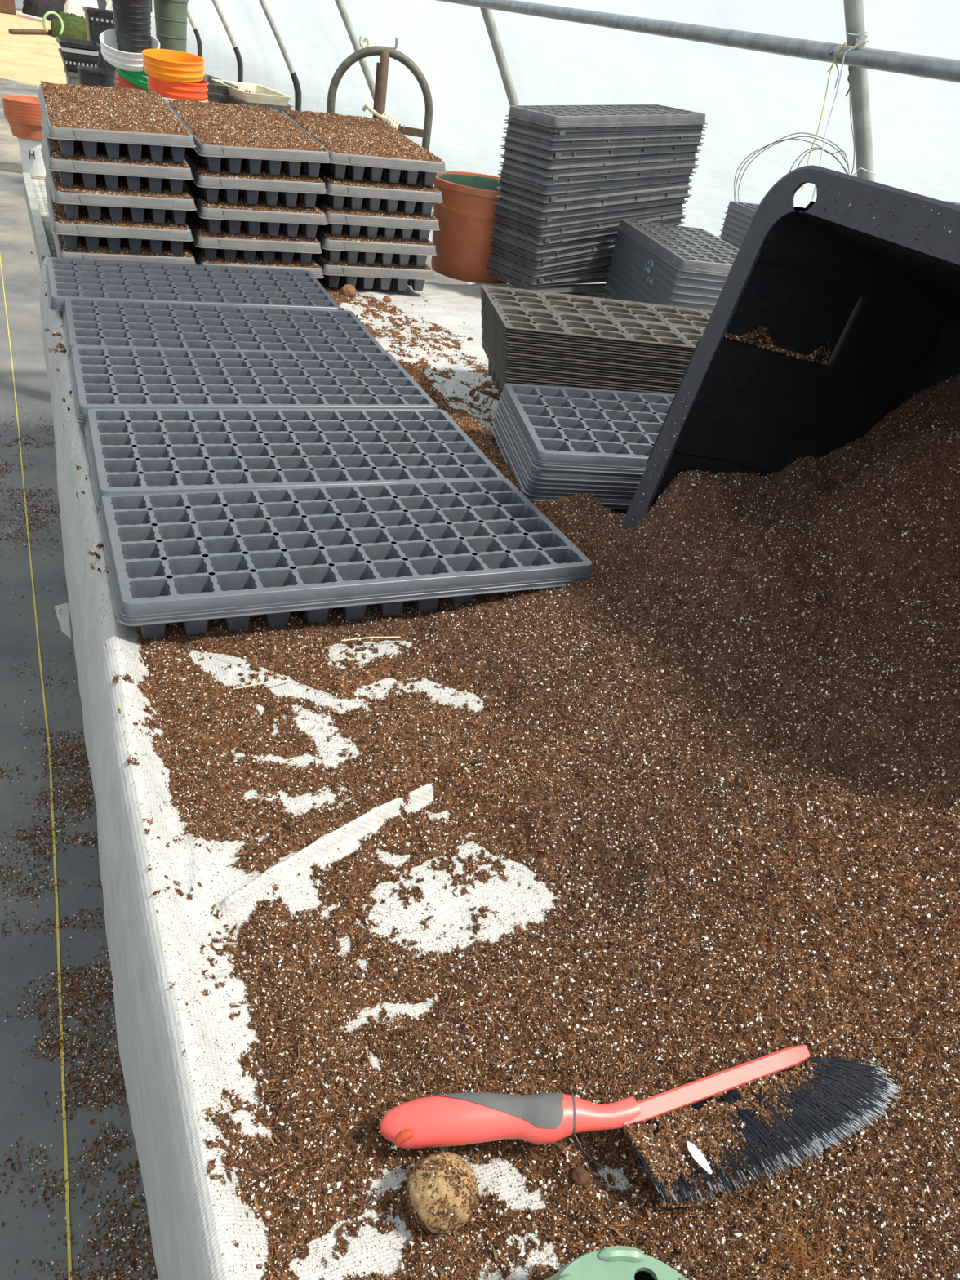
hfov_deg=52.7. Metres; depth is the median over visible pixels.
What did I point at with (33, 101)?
terracotta pot
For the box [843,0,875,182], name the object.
pipe
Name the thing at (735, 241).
seedling tray
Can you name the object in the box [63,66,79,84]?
storage box
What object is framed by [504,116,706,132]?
seedling tray
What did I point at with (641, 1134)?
potting soil
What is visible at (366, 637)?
straw
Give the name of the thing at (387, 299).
clod
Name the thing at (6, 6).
wooden post
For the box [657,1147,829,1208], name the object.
crumbs
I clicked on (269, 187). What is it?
seedling tray
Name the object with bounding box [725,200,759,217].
seedling tray
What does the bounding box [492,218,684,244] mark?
seedling tray
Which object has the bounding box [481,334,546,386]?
tray
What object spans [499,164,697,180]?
seedling tray
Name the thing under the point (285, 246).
seedling tray
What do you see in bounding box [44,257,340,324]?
seedling tray
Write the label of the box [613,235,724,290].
seedling tray
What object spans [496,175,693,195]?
seedling tray
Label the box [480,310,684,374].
tray
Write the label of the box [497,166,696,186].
seedling tray
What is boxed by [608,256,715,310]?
seedling tray
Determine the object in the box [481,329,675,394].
tray
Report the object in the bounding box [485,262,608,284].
seedling tray
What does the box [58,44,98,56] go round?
tray
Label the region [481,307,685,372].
tray
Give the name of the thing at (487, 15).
pipe
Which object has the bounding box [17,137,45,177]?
plastic bucket
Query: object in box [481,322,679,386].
tray
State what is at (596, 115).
seedling tray
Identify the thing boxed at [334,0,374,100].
pipe
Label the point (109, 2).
wooden stick
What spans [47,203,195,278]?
seedling tray
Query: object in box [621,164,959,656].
storage tote
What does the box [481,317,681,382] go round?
tray
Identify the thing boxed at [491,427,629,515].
seedling tray
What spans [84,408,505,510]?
seedling tray
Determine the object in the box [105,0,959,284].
wall
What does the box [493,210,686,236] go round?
seedling tray
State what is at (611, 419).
seedling tray
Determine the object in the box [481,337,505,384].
tray
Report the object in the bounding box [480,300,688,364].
tray
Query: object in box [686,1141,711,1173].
chip
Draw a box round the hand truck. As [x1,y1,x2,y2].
[326,35,432,151]
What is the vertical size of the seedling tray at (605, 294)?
0.017 m
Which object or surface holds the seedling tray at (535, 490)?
on the seedling tray at (495, 423)
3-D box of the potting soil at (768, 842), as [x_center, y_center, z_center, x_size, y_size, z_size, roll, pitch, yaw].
[0.137,-0.451,1.436,1.407,0.476,2.393,-7,36,-24]
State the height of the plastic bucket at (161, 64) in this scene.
0.246 m
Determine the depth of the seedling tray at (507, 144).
2.32 m
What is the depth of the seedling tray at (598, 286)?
2.47 m
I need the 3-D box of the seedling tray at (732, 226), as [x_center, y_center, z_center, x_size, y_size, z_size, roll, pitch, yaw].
[0.846,-1.078,2.625,0.207,0.016,0.427,-3,35,-19]
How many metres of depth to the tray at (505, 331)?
1.61 m
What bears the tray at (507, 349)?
on the tray at (484, 313)
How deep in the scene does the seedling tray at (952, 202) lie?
2.12 m
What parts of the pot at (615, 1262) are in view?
pot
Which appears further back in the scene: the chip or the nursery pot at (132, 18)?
the nursery pot at (132, 18)
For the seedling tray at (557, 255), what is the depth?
2.41 m
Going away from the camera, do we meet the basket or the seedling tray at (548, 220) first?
the seedling tray at (548, 220)
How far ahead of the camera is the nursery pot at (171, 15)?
5.59 m
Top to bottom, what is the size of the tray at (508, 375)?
0.004 m
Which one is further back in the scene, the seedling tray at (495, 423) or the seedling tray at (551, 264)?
the seedling tray at (551, 264)
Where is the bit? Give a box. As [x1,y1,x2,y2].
[571,1165,589,1186]
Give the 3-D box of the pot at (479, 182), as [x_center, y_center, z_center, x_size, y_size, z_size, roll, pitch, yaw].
[-0.002,-1.114,2.614,0.258,0.212,0.258,-7,36,-24]
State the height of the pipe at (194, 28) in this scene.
2.858 m
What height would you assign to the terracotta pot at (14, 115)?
0.118 m
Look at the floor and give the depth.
1.63 m
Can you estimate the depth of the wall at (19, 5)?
20.24 m
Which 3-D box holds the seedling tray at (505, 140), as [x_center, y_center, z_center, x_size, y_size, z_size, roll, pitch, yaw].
[0.308,-1.236,2.401,0.486,0.060,0.199,-14,39,-32]
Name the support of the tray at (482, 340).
on the tray at (503, 384)
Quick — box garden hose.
[42,11,63,35]
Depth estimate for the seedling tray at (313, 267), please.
2.17 m
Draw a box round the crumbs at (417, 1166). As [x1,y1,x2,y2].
[404,1151,479,1234]
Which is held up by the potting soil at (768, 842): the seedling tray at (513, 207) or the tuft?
the tuft
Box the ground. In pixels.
[0,9,66,87]
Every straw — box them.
[230,680,289,690]
[341,636,400,641]
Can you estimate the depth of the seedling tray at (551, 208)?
2.38 m
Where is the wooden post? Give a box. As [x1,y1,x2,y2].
[0,0,15,14]
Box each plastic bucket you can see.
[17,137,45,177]
[99,28,159,82]
[114,70,146,90]
[115,49,148,90]
[142,48,204,84]
[146,75,208,101]
[162,97,208,102]
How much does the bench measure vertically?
0.712 m
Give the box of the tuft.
[735,1193,866,1279]
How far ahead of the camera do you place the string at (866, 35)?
2.35 m
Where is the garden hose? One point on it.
(47, 13)
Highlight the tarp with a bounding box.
[40,254,631,1279]
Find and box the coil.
[733,62,876,201]
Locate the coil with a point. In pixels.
(848, 68)
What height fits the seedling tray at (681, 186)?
0.067 m
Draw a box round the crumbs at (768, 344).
[724,325,831,366]
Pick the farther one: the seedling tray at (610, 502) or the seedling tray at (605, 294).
the seedling tray at (605, 294)
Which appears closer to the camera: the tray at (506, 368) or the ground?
the tray at (506, 368)
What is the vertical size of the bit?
0.008 m
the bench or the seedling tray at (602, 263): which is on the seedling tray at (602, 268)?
the seedling tray at (602, 263)
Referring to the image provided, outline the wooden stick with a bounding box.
[105,0,111,9]
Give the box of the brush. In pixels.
[379,1044,902,1204]
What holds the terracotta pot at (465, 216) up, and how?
on the tarp
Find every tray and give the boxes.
[37,80,195,162]
[40,116,194,194]
[40,139,196,224]
[44,172,194,254]
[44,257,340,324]
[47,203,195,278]
[55,35,101,50]
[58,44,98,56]
[62,297,386,375]
[68,346,437,434]
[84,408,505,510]
[97,477,592,639]
[166,98,330,177]
[182,179,328,237]
[184,146,327,207]
[185,210,322,264]
[185,241,324,278]
[281,107,446,186]
[311,253,435,291]
[315,193,439,242]
[315,224,436,266]
[318,164,443,215]
[480,284,712,368]
[480,287,711,351]
[480,289,706,354]
[480,292,692,356]
[480,294,691,359]
[480,297,689,361]
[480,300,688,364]
[480,302,688,367]
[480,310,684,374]
[480,312,683,377]
[480,324,678,390]
[481,305,686,368]
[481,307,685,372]
[481,315,682,379]
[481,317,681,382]
[481,320,680,385]
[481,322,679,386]
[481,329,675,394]
[481,333,653,393]
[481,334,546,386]
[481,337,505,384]
[481,340,504,384]
[481,342,504,386]
[481,344,672,395]
[482,328,676,392]
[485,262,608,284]
[485,270,605,293]
[486,266,607,286]
[487,256,609,279]
[488,231,617,253]
[488,240,615,261]
[488,253,611,277]
[489,236,615,255]
[489,247,613,269]
[489,252,612,272]
[490,244,613,263]
[491,223,681,247]
[491,416,631,501]
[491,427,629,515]
[492,204,685,228]
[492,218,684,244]
[492,426,633,506]
[493,198,688,220]
[493,202,685,222]
[493,208,684,231]
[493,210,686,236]
[493,214,685,239]
[494,402,636,493]
[495,190,692,213]
[495,194,689,214]
[495,402,639,488]
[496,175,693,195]
[496,182,693,203]
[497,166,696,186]
[497,172,693,189]
[497,180,692,197]
[497,185,692,205]
[497,400,641,484]
[498,383,675,475]
[498,395,642,479]
[498,428,635,497]
[499,150,698,169]
[499,158,698,177]
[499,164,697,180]
[500,141,701,159]
[501,133,704,151]
[501,147,699,161]
[501,155,698,171]
[502,124,705,141]
[502,138,702,153]
[503,129,704,145]
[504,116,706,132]
[504,121,705,135]
[505,104,707,128]
[600,289,615,299]
[602,283,626,300]
[604,275,637,302]
[605,269,650,303]
[607,262,663,305]
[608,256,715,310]
[610,248,718,305]
[612,242,720,297]
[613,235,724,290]
[615,229,727,282]
[617,218,738,276]
[718,231,742,246]
[720,219,746,235]
[720,226,744,240]
[720,237,739,248]
[722,213,749,229]
[724,208,751,223]
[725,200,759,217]
[940,200,959,205]
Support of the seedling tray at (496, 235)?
on the seedling tray at (530, 252)
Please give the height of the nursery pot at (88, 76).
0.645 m
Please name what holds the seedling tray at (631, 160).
in the seedling tray at (507, 144)
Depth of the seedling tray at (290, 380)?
1.55 m
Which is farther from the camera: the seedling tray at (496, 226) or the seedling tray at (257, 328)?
the seedling tray at (496, 226)
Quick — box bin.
[82,6,116,71]
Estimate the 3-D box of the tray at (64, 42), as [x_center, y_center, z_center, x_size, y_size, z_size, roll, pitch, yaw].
[-3.185,-4.724,7.687,0.306,0.038,0.448,-7,36,-24]
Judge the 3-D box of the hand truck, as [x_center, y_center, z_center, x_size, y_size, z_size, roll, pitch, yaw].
[-0.434,-1.747,3.907,0.416,1.178,0.400,7,33,-4]
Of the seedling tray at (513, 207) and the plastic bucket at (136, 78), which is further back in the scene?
the plastic bucket at (136, 78)
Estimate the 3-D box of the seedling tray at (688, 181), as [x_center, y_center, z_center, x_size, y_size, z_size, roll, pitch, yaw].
[0.296,-1.165,2.455,0.485,0.066,0.199,-15,40,-33]
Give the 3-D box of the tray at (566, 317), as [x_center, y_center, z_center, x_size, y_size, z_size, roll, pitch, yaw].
[0.284,-0.550,1.741,0.543,0.047,0.275,2,33,-12]
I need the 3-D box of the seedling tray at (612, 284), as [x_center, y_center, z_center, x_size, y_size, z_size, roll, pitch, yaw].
[0.474,-0.808,2.339,0.235,0.017,0.442,1,34,-14]
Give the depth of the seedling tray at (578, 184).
2.35 m
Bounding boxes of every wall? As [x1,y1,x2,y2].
[14,0,23,9]
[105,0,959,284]
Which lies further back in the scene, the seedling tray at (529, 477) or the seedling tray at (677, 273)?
the seedling tray at (677, 273)
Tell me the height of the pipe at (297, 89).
2.858 m
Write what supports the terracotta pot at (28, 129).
on the plastic bucket at (32, 159)
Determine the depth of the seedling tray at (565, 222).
2.40 m
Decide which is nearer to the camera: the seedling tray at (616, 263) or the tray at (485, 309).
the tray at (485, 309)
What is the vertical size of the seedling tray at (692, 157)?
0.062 m
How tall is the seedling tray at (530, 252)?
0.075 m
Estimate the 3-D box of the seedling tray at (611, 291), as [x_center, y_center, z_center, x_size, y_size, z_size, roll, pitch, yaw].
[0.472,-0.794,2.348,0.235,0.017,0.442,1,34,-14]
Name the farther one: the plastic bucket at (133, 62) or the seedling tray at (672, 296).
the plastic bucket at (133, 62)
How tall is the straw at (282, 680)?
0.004 m
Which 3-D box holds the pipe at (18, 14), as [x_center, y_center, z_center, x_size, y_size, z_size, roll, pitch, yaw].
[-8.545,-11.868,18.485,0.994,0.060,0.060,29,37,28]
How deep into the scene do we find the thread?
1.57 m
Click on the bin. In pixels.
(97, 20)
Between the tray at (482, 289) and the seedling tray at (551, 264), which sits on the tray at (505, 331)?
the tray at (482, 289)
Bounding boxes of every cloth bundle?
[22,0,106,20]
[50,11,87,39]
[63,0,98,17]
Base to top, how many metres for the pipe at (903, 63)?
0.058 m
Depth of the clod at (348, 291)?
2.24 m
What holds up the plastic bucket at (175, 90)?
on the plastic bucket at (166, 100)
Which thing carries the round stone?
on the potting soil at (768, 842)
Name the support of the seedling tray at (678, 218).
on the seedling tray at (575, 237)
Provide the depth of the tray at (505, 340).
1.61 m
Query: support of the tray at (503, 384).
on the tray at (498, 385)
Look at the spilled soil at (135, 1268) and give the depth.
1.39 m
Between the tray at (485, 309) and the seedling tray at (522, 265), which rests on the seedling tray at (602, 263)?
the seedling tray at (522, 265)
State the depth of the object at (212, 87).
5.65 m
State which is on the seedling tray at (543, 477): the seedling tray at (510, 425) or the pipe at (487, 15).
the seedling tray at (510, 425)
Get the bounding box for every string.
[801,40,868,191]
[812,31,868,199]
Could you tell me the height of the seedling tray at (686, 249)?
0.054 m
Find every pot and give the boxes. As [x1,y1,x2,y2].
[1,94,40,106]
[2,99,41,111]
[2,102,42,114]
[3,106,42,117]
[3,109,41,120]
[4,113,43,140]
[76,66,116,87]
[111,0,151,53]
[153,0,188,52]
[431,170,506,283]
[436,173,501,191]
[543,1245,689,1279]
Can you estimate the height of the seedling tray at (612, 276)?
0.017 m
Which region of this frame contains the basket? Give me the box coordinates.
[57,48,100,72]
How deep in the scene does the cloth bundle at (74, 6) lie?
17.73 m
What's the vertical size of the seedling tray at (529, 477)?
0.037 m
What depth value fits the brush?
0.60 m
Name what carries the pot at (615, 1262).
on the potting soil at (768, 842)
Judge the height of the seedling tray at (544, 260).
0.076 m
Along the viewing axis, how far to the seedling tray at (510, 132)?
2.31 m
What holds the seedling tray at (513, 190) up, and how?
on the seedling tray at (681, 186)
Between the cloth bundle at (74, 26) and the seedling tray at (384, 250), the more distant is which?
the cloth bundle at (74, 26)
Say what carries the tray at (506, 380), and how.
on the tray at (491, 354)
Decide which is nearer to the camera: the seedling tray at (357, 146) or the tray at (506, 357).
the tray at (506, 357)
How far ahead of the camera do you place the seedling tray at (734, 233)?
2.71 m
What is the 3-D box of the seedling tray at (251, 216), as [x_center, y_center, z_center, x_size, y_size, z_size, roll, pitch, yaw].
[-0.566,-1.059,2.302,0.279,0.080,0.548,-6,36,-23]
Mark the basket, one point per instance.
(70, 60)
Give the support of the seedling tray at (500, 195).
on the seedling tray at (513, 207)
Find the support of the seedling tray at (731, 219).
on the seedling tray at (732, 226)
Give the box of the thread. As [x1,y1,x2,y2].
[0,255,71,1279]
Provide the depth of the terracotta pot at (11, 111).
6.09 m
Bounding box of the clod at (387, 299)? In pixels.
[382,295,391,302]
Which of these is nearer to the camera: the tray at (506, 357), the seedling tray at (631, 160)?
the tray at (506, 357)
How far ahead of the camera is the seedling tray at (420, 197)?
2.21 m
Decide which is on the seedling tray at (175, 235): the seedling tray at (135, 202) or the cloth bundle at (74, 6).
the seedling tray at (135, 202)
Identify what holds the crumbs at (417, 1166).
on the round stone
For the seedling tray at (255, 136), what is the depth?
2.09 m
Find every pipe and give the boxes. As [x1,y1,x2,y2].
[16,12,47,22]
[186,8,202,57]
[211,0,243,82]
[258,0,301,111]
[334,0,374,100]
[435,0,959,83]
[480,7,519,105]
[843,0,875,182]
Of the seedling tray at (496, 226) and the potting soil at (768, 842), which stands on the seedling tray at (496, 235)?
the seedling tray at (496, 226)
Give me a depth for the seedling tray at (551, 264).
2.42 m
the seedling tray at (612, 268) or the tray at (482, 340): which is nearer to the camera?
the tray at (482, 340)
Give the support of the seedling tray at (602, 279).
on the seedling tray at (598, 286)
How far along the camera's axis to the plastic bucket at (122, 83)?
5.37 m
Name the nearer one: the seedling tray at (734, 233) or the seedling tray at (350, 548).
the seedling tray at (350, 548)
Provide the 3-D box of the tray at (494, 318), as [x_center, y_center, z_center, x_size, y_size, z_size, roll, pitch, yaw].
[0.286,-0.554,1.741,0.543,0.004,0.275,2,33,-12]
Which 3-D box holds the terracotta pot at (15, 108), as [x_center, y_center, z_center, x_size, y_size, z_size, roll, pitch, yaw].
[-2.877,-3.362,6.232,0.332,0.118,0.332,-7,36,-24]
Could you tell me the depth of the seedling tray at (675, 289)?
2.14 m
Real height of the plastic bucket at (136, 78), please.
0.181 m
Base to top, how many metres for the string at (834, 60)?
0.340 m
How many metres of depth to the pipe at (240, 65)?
9.81 m
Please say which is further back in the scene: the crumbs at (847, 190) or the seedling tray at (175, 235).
the seedling tray at (175, 235)
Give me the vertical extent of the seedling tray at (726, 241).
0.016 m
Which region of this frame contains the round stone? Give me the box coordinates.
[408,1151,477,1234]
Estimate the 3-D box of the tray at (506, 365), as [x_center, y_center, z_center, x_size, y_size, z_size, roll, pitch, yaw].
[0.288,-0.516,1.769,0.543,0.004,0.275,2,33,-12]
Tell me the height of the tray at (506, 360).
0.004 m
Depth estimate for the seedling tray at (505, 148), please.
2.32 m
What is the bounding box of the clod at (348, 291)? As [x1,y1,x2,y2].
[340,284,356,297]
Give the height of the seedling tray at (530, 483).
0.037 m
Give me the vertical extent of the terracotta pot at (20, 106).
0.118 m
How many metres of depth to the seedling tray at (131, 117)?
1.97 m
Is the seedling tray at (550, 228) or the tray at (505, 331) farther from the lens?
the seedling tray at (550, 228)
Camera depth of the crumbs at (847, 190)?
0.96 m
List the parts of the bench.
rail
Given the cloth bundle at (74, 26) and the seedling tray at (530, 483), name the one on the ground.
the cloth bundle at (74, 26)
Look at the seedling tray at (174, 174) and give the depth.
1.97 m
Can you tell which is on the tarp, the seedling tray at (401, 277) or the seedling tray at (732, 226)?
the seedling tray at (401, 277)
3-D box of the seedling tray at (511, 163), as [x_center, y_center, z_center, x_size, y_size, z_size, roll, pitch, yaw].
[0.305,-1.198,2.429,0.489,0.066,0.202,-14,39,-32]
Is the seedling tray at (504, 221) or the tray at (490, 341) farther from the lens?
the seedling tray at (504, 221)
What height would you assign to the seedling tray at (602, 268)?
0.056 m
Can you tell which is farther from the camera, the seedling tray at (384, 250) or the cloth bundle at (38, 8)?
the cloth bundle at (38, 8)
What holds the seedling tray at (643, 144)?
on the seedling tray at (505, 140)
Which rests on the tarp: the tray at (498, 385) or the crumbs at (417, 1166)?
the tray at (498, 385)
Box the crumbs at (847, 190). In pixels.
[625,190,954,527]
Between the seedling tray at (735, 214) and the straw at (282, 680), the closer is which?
the straw at (282, 680)
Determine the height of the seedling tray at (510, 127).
0.061 m
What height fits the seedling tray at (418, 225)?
0.078 m
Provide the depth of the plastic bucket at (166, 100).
5.03 m
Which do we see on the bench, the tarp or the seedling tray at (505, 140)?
the tarp
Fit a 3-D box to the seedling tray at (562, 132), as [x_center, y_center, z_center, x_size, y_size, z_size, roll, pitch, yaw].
[0.314,-1.267,2.383,0.486,0.057,0.201,-14,39,-32]
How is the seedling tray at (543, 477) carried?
on the seedling tray at (529, 477)
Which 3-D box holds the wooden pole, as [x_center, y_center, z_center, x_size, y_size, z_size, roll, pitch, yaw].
[-7.214,-9.894,15.778,0.070,0.070,1.489,12,33,4]
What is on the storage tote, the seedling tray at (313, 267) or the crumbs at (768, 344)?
the crumbs at (768, 344)
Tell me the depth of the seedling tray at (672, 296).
2.15 m
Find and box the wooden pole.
[8,28,50,34]
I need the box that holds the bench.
[22,172,433,273]
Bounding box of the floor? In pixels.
[0,77,470,1279]
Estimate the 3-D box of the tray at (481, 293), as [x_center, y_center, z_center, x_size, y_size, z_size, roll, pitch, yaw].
[0.286,-0.557,1.738,0.543,0.004,0.275,2,33,-12]

